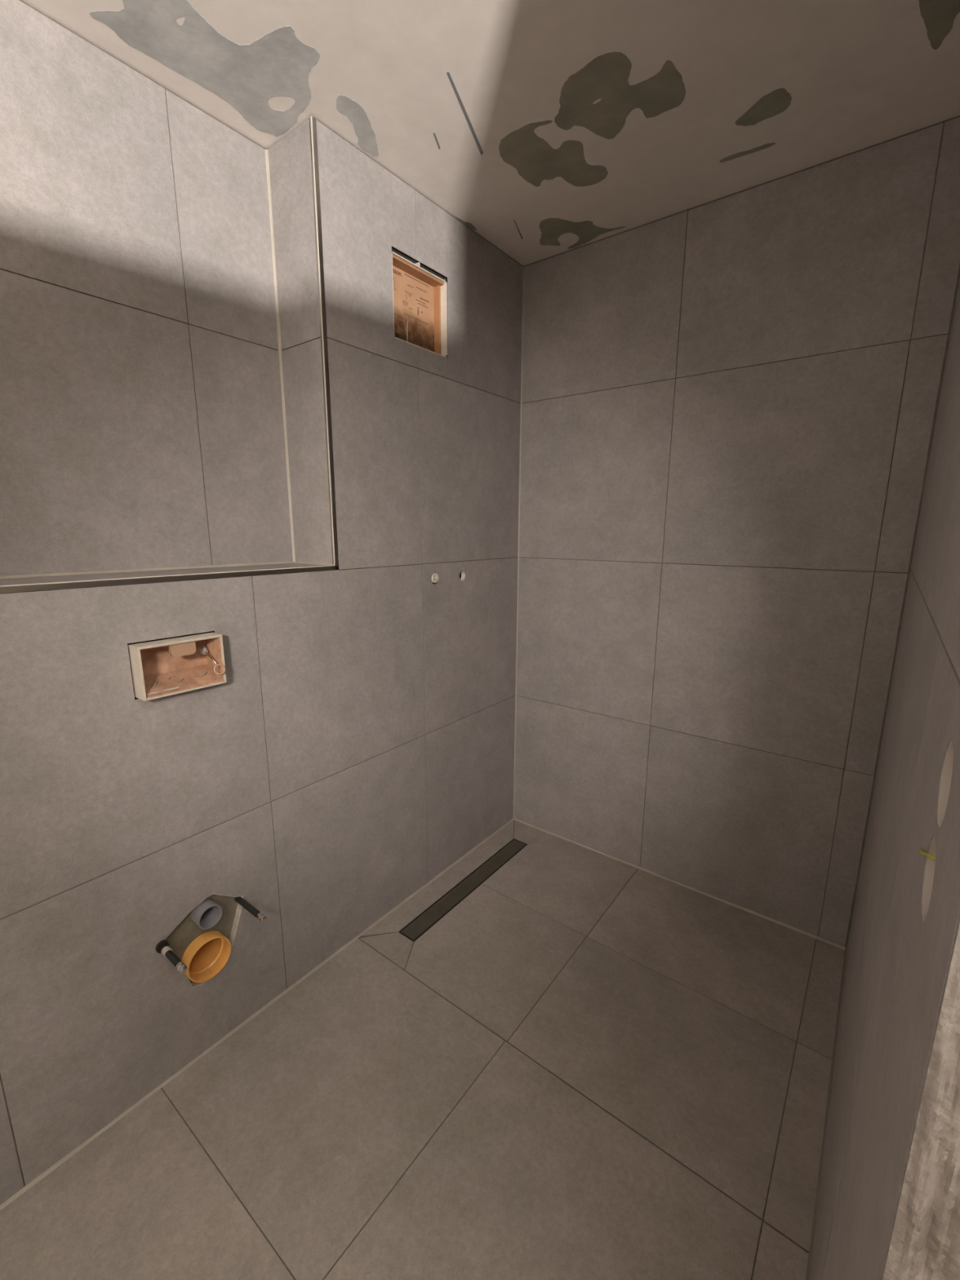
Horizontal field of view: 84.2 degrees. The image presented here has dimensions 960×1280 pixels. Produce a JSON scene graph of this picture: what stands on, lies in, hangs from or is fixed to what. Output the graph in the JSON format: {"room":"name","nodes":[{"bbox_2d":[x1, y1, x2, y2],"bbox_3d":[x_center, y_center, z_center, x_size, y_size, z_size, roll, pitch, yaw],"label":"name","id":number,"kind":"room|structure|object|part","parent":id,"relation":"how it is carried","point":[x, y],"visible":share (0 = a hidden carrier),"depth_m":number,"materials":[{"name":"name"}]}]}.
{"room":"unfinished bathroom","nodes":[
{"label":"unfinished bathroom","id":0,"kind":"room"},
{"bbox_2d":[0,0,523,1204],"bbox_3d":[-0.794,-0.055,1.216,0.256,2.335,2.809,9,15,36],"label":"wall","id":1,"kind":"structure","parent":0,"point":[214,416],"depth_m":1.31,"materials":[{"name":"grey tile"}]},
{"bbox_2d":[155,940,187,973],"bbox_3d":[-0.704,0.719,1.209,0.134,0.027,0.027,9,15,36],"label":"rod","id":2,"kind":"object","parent":1,"relation":"attached to","point":[162,947],"visible":0.98,"depth_m":1.20,"materials":[{"name":"black"}]},
{"bbox_2d":[155,940,168,953],"bbox_3d":[-0.739,0.713,1.235,0.006,0.027,0.027,9,15,36],"label":"washer","id":3,"kind":"object","parent":2,"relation":"in","point":[162,944],"depth_m":1.23,"materials":[{"name":"black rubber"}]},
{"bbox_2d":[127,631,226,701],"bbox_3d":[-0.689,0.049,1.191,0.130,0.117,0.178,9,15,36],"label":"box","id":4,"kind":"object","parent":1,"relation":"attached to","point":[160,668],"visible":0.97,"depth_m":1.18,"materials":[{"name":"beige plastic"}]},
{"bbox_2d":[197,644,208,654],"bbox_3d":[-0.646,0.022,1.240,0.024,0.022,0.017,9,15,36],"label":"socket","id":5,"kind":"object","parent":4,"relation":"attached to","point":[202,649],"depth_m":1.24,"materials":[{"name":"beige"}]},
{"bbox_3d":[-0.621,0.042,1.227,0.046,0.026,0.004,8,14,33],"label":"pull rod","id":6,"kind":"part","parent":4,"relation":"part of","materials":[{"name":"silver metal"}]},
{"bbox_2d":[182,930,231,982],"bbox_3d":[-0.722,0.789,1.361,0.123,0.109,0.109,9,15,36],"label":"pipe","id":7,"kind":"object","parent":1,"relation":"attached to","point":[210,952],"visible":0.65,"depth_m":1.36,"materials":[{"name":"orange plastic"}]},
{"bbox_2d":[190,897,222,929],"bbox_3d":[-0.697,0.676,1.331,0.089,0.060,0.060,9,15,36],"label":"pipe","id":8,"kind":"object","parent":1,"relation":"attached to","point":[208,913],"visible":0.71,"depth_m":1.32,"materials":[{"name":"grey plastic"}]},
{"bbox_2d":[234,896,266,922],"bbox_3d":[-0.588,0.689,1.361,0.130,0.017,0.017,9,15,36],"label":"rod","id":9,"kind":"object","parent":1,"relation":"attached to","point":[259,915],"visible":0.97,"depth_m":1.35,"materials":[{"name":"black"}]},
{"bbox_2d":[391,251,448,358],"bbox_3d":[-0.252,-1.029,1.679,0.191,0.243,0.242,9,15,36],"label":"box","id":10,"kind":"object","parent":1,"relation":"attached to","point":[420,297],"visible":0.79,"depth_m":1.67,"materials":[{"name":"beige plastic"}]},
{"bbox_2d":[431,573,438,582],"bbox_3d":[-0.167,-0.212,1.834,0.040,0.039,0.039,9,15,36],"label":"plug","id":11,"kind":"object","parent":1,"relation":"attached to","point":[434,578],"visible":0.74,"depth_m":1.82,"materials":[{"name":"beige plastic"}]},
{"bbox_2d":[459,570,465,581],"bbox_3d":[-0.094,-0.239,1.967,0.071,0.038,0.038,9,15,36],"label":"wall outlet","id":12,"kind":"object","parent":1,"relation":"attached to","point":[462,575],"visible":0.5,"depth_m":1.96,"materials":[{"name":"beige plastic"}]},
{"bbox_2d":[0,817,846,1279],"bbox_3d":[-0.226,1.167,1.121,1.772,0.127,2.940,9,15,36],"label":"floor","id":13,"kind":"structure","parent":0,"point":[595,1064],"depth_m":1.22,"materials":[{"name":"grey tile"}]},
{"bbox_2d":[399,838,527,942],"bbox_3d":[-0.034,0.933,2.019,0.070,0.023,0.688,9,15,36],"label":"linear drain","id":14,"kind":"object","parent":13,"relation":"in","point":[422,924],"visible":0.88,"depth_m":1.96,"materials":[{"name":"black metal"}]},
{"bbox_2d":[22,0,959,266],"bbox_3d":[-0.254,-1.175,0.583,1.772,0.120,3.060,9,15,36],"label":"ceiling","id":15,"kind":"structure","parent":0,"point":[546,128],"depth_m":1.18,"materials":[{"name":"paint"}]},
{"bbox_2d":[513,115,959,946],"bbox_3d":[0.627,-0.207,1.968,1.772,2.335,0.145,9,15,36],"label":"wall","id":16,"kind":"structure","parent":0,"point":[727,406],"depth_m":1.72,"materials":[{"name":"grey tile"}]},
{"bbox_2d":[808,262,959,1279],"bbox_3d":[0.381,0.131,0.344,0.144,2.335,2.800,9,15,36],"label":"wall","id":17,"kind":"structure","parent":0,"point":[888,1206],"depth_m":0.47,"materials":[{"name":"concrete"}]},
{"bbox_2d":[919,848,935,860],"bbox_3d":[0.317,0.153,0.370,0.012,0.029,0.073,5,13,22],"label":"wire","id":18,"kind":"object","parent":17,"relation":"attached to","point":[922,851],"visible":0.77,"depth_m":0.37,"materials":[{"name":"yellow plastic"}]}
]}

